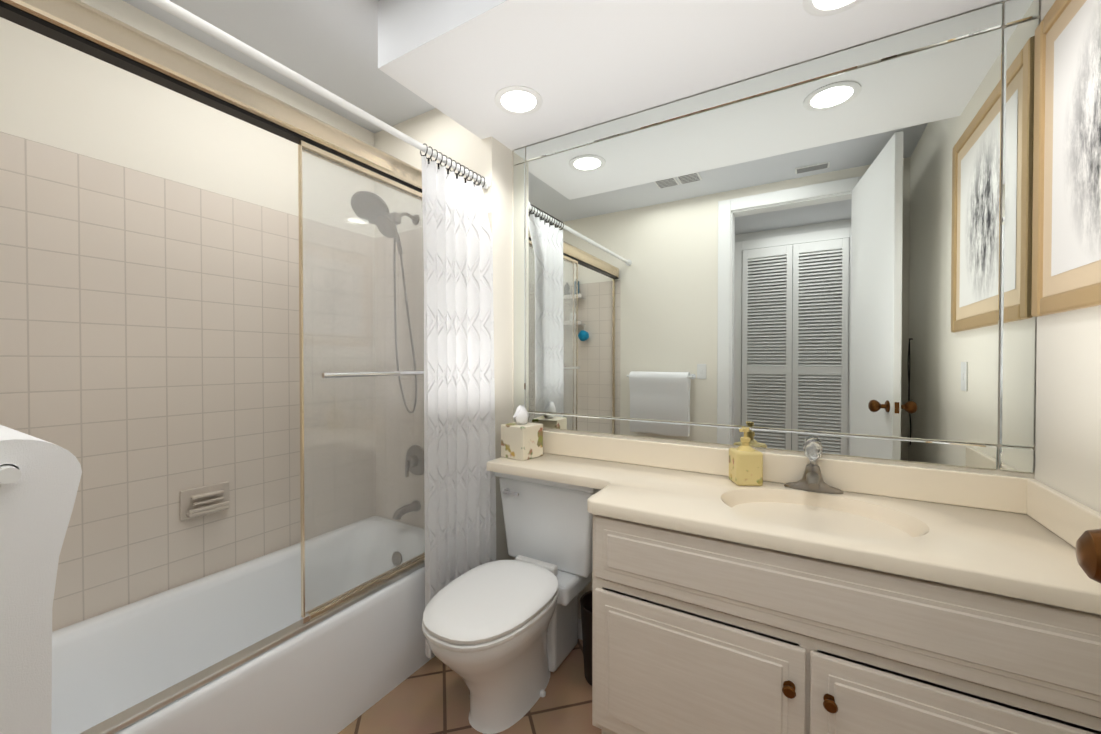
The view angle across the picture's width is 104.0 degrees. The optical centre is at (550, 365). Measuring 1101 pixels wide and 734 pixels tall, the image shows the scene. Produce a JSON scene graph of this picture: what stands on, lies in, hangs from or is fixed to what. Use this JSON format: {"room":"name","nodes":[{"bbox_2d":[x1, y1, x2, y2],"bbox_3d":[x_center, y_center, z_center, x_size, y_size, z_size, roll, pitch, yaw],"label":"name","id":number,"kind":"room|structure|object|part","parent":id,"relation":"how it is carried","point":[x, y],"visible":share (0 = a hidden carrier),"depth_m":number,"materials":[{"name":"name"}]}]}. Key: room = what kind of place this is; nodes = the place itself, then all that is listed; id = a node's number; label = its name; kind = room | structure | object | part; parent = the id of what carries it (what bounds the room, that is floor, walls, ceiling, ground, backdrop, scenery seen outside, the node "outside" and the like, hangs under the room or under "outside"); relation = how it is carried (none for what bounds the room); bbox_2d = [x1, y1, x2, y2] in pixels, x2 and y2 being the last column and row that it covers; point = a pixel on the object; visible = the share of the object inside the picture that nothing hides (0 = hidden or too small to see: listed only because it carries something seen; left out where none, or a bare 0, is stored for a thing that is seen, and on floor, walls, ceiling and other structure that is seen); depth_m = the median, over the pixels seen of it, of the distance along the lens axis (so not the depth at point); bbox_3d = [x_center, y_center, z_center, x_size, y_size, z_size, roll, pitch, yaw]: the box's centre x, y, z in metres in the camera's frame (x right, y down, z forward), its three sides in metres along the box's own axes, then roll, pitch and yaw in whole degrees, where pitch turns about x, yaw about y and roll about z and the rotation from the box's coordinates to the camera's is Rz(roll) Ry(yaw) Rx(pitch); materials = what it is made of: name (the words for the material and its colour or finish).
{"room":"bathroom","nodes":[
{"label":"bathroom","id":0,"kind":"room"},
{"bbox_2d":[0,0,374,237],"bbox_3d":[-1.504,-0.023,1.767,0.120,2.600,1.735,0,1,31],"label":"wall","id":1,"kind":"structure","parent":0,"point":[54,93],"depth_m":1.65,"materials":[{"name":"white paint"}]},
{"bbox_2d":[0,132,375,631],"bbox_3d":[-1.420,0.276,1.790,0.001,2.000,1.615,0,1,31],"label":"wall tile","id":2,"kind":"structure","parent":1,"relation":"attached to","point":[149,350],"depth_m":1.66,"materials":[{"name":"beige tile"}]},
{"bbox_2d":[180,481,229,520],"bbox_3d":[-1.407,0.557,1.765,0.050,0.120,0.170,0,1,31],"label":"soap dish","id":3,"kind":"object","parent":2,"relation":"attached to","point":[203,500],"visible":1,"depth_m":1.75,"materials":[{"name":"ceramic"}]},
{"bbox_2d":[123,0,434,132],"bbox_3d":[-0.221,-1.359,0.423,3.680,0.100,3.290,0,1,31],"label":"ceiling","id":4,"kind":"structure","parent":0,"point":[331,46],"depth_m":1.77,"materials":[{"name":"white paint"}]},
{"bbox_2d":[374,108,511,560],"bbox_3d":[-0.624,-0.031,2.420,0.970,2.600,0.285,0,1,31],"label":"wall","id":5,"kind":"structure","parent":0,"point":[490,158],"depth_m":2.14,"materials":[{"name":"white paint"}]},
{"bbox_2d":[0,0,421,192],"bbox_3d":[-0.811,-0.778,1.420,0.060,0.093,1.606,0,1,31],"label":"header","id":6,"kind":"object","parent":5,"relation":"attached to","point":[88,30],"visible":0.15,"depth_m":1.13,"materials":[{"name":"beige metal"}]},
{"bbox_2d":[299,140,424,623],"bbox_3d":[-0.593,0.054,1.737,0.058,1.577,0.806,0,1,31],"label":"glass","id":7,"kind":"object","parent":6,"relation":"hanging from","point":[305,618],"visible":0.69,"depth_m":1.56,"materials":[{"name":"clear glass"}]},
{"bbox_2d":[147,0,490,188],"bbox_3d":[-0.712,-0.859,1.360,0.052,0.052,1.602,0,1,31],"label":"curtain rod","id":8,"kind":"object","parent":5,"relation":"attached to","point":[172,8],"visible":0.83,"depth_m":1.27,"materials":[{"name":"white plastic"}]},
{"bbox_2d":[420,143,495,658],"bbox_3d":[-0.389,0.146,1.864,0.106,2.059,0.385,0,1,31],"label":"curtain","id":9,"kind":"object","parent":8,"relation":"hanging from","point":[459,454],"visible":0.92,"depth_m":1.89,"materials":[{"name":"white fabric"}]},
{"bbox_2d":[375,212,491,528],"bbox_3d":[-0.646,0.271,2.269,0.850,2.000,0.001,0,1,31],"label":"wall tile","id":10,"kind":"structure","parent":5,"relation":"attached to","point":[399,403],"depth_m":2.38,"materials":[{"name":"beige tile"}]},
{"bbox_2d":[351,191,419,412],"bbox_3d":[-0.845,-0.303,2.217,0.276,1.114,0.280,0,1,31],"label":"shower head","id":11,"kind":"object","parent":10,"relation":"attached to","point":[380,200],"depth_m":2.19},
{"bbox_2d":[393,500,420,519],"bbox_3d":[-0.758,0.759,2.251,0.060,0.066,0.154,0,1,31],"label":"tub spout","id":12,"kind":"object","parent":10,"relation":"attached to","point":[404,513],"depth_m":2.24,"materials":[{"name":"silver metal"}]},
{"bbox_2d":[405,445,423,476],"bbox_3d":[-0.738,0.511,2.282,0.164,0.164,0.075,0,1,31],"label":"shower valve","id":13,"kind":"object","parent":10,"relation":"attached to","point":[411,456],"depth_m":2.28,"materials":[{"name":"silver metal"}]},
{"bbox_2d":[578,619,582,639],"bbox_3d":[0.060,1.230,1.961,0.690,0.090,0.164,0,1,31],"label":"baseboard","id":14,"kind":"structure","parent":5,"relation":"attached to","point":[579,629],"depth_m":2.00,"materials":[{"name":"white"}]},
{"bbox_2d":[338,639,601,733],"bbox_3d":[-0.164,1.290,0.430,3.560,0.001,3.030,0,1,31],"label":"floor","id":15,"kind":"structure","parent":0,"point":[432,696],"depth_m":1.61,"materials":[{"name":"beige tile"}]},
{"bbox_2d":[51,516,434,733],"bbox_3d":[-1.099,1.073,1.610,0.741,0.410,1.606,0,1,31],"label":"tub","id":16,"kind":"object","parent":15,"relation":"on","point":[338,672],"visible":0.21,"depth_m":1.54,"materials":[{"name":"white ceramic"}]},
{"bbox_2d":[79,560,424,733],"bbox_3d":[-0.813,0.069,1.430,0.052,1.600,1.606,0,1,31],"label":"track","id":17,"kind":"object","parent":16,"relation":"on","point":[114,724],"depth_m":1.21,"materials":[{"name":"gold metal"}]},
{"bbox_2d":[422,472,600,733],"bbox_3d":[-0.144,0.879,1.689,0.504,0.797,0.809,0,1,31],"label":"toilet","id":18,"kind":"object","parent":15,"relation":"on","point":[501,636],"visible":0.92,"depth_m":1.61,"materials":[{"name":"white ceramic"}]},
{"bbox_2d":[580,590,591,685],"bbox_3d":[0.220,1.121,1.763,0.200,0.309,0.200,0,1,31],"label":"bin","id":19,"kind":"object","parent":15,"relation":"on","point":[586,607],"visible":0.27,"depth_m":1.72,"materials":[{"name":"black"}]},
{"bbox_2d":[592,514,1100,733],"bbox_3d":[0.758,0.877,1.311,1.168,0.810,0.562,0,1,31],"label":"bathroom vanity","id":20,"kind":"object","parent":15,"relation":"on","point":[656,669],"visible":0.98,"depth_m":1.08,"materials":[{"name":"beige wood"}]},
{"bbox_2d":[487,431,1100,614],"bbox_3d":[0.497,0.440,1.469,1.783,0.230,0.548,0,1,31],"label":"countertop","id":21,"kind":"structure","parent":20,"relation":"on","point":[1013,536],"depth_m":1.28,"materials":[{"name":"beige stone"}]},
{"bbox_2d":[501,405,542,460],"bbox_3d":[-0.133,0.304,2.003,0.140,0.239,0.140,0,1,39],"label":"tissue box","id":22,"kind":"object","parent":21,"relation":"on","point":[521,438],"visible":1,"depth_m":1.96,"materials":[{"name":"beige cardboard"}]},
{"bbox_2d":[729,427,762,485],"bbox_3d":[0.709,0.327,1.564,0.092,0.203,0.092,0,1,3],"label":"soap dispenser","id":23,"kind":"object","parent":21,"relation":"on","point":[745,464],"visible":1,"depth_m":1.52,"materials":[{"name":"yellow"}]},
{"bbox_2d":[784,439,842,493],"bbox_3d":[0.885,0.343,1.450,0.176,0.173,0.143,0,1,31],"label":"faucet","id":24,"kind":"object","parent":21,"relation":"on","point":[811,480],"visible":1,"depth_m":1.47,"materials":[{"name":"silver metal"}]},
{"bbox_2d":[378,0,1006,150],"bbox_3d":[0.389,-1.200,1.400,1.920,0.240,0.750,0,1,31],"label":"ceiling","id":25,"kind":"structure","parent":0,"point":[577,65],"depth_m":1.48,"materials":[{"name":"white paint"}]},
{"bbox_2d":[495,85,542,114],"bbox_3d":[-0.130,-1.079,1.760,0.196,0.007,0.196,0,1,31],"label":"recessed light","id":26,"kind":"object","parent":25,"relation":"in","point":[518,100],"visible":1,"depth_m":1.75,"materials":[{"name":"white"}]},
{"bbox_2d":[802,0,863,16],"bbox_3d":[0.832,-1.074,1.227,0.196,0.007,0.196,0,1,31],"label":"recessed light","id":27,"kind":"object","parent":25,"relation":"in","point":[820,8],"visible":1,"depth_m":1.28,"materials":[{"name":"white"}]},
{"bbox_2d":[1034,0,1100,512],"bbox_3d":[1.006,-0.009,0.451,0.120,2.600,2.020,0,1,31],"label":"wall","id":28,"kind":"structure","parent":0,"point":[1067,451],"depth_m":1.09,"materials":[{"name":"white paint"}]},
{"bbox_2d":[1031,0,1100,316],"bbox_3d":[1.194,-0.544,0.901,0.018,0.820,0.758,0,1,31],"label":"picture","id":29,"kind":"object","parent":28,"relation":"attached to","point":[1076,206],"depth_m":1.08,"materials":[{"name":"paper"}]},
{"bbox_3d":[1.194,-0.544,0.901,0.018,0.820,0.758,0,1,31],"label":"picture frame","id":30,"kind":"part","parent":29,"relation":"part of","materials":[{"name":"brown wood"}]},
{"bbox_3d":[-1.156,-0.011,0.624,1.640,2.600,0.120,0,1,31],"label":"wall","id":31,"kind":"structure","parent":0,"visible":0},
{"bbox_2d":[0,464,21,483],"bbox_3d":[-0.850,0.122,0.575,0.553,0.044,0.104,0,1,31],"label":"towel rail","id":32,"kind":"object","parent":31,"relation":"attached to","point":[9,473],"visible":1,"depth_m":0.48,"materials":[{"name":"white plastic"}]},
{"bbox_2d":[0,425,81,733],"bbox_3d":[-0.822,0.340,0.610,0.474,0.514,0.120,0,1,31],"label":"hanging towel","id":33,"kind":"object","parent":32,"relation":"hanging from","point":[37,499],"visible":0.94,"depth_m":0.50,"materials":[{"name":"white fabric"}]},
{"bbox_3d":[-0.106,-1.224,-0.010,0.800,0.160,0.120,0,1,31],"label":"wall","id":34,"kind":"structure","parent":0,"visible":0},
{"bbox_3d":[0.515,0.071,0.201,0.151,2.422,0.803,0,1,31],"label":"door","id":35,"kind":"structure","parent":34,"relation":"in","visible":0},
{"bbox_2d":[1076,529,1100,582],"bbox_3d":[0.733,0.231,0.476,0.200,0.066,0.111,0,1,31],"label":"door knob","id":36,"kind":"object","parent":35,"relation":"attached to","point":[1088,549],"visible":1,"depth_m":0.51,"materials":[{"name":"brown wood"}]}
]}

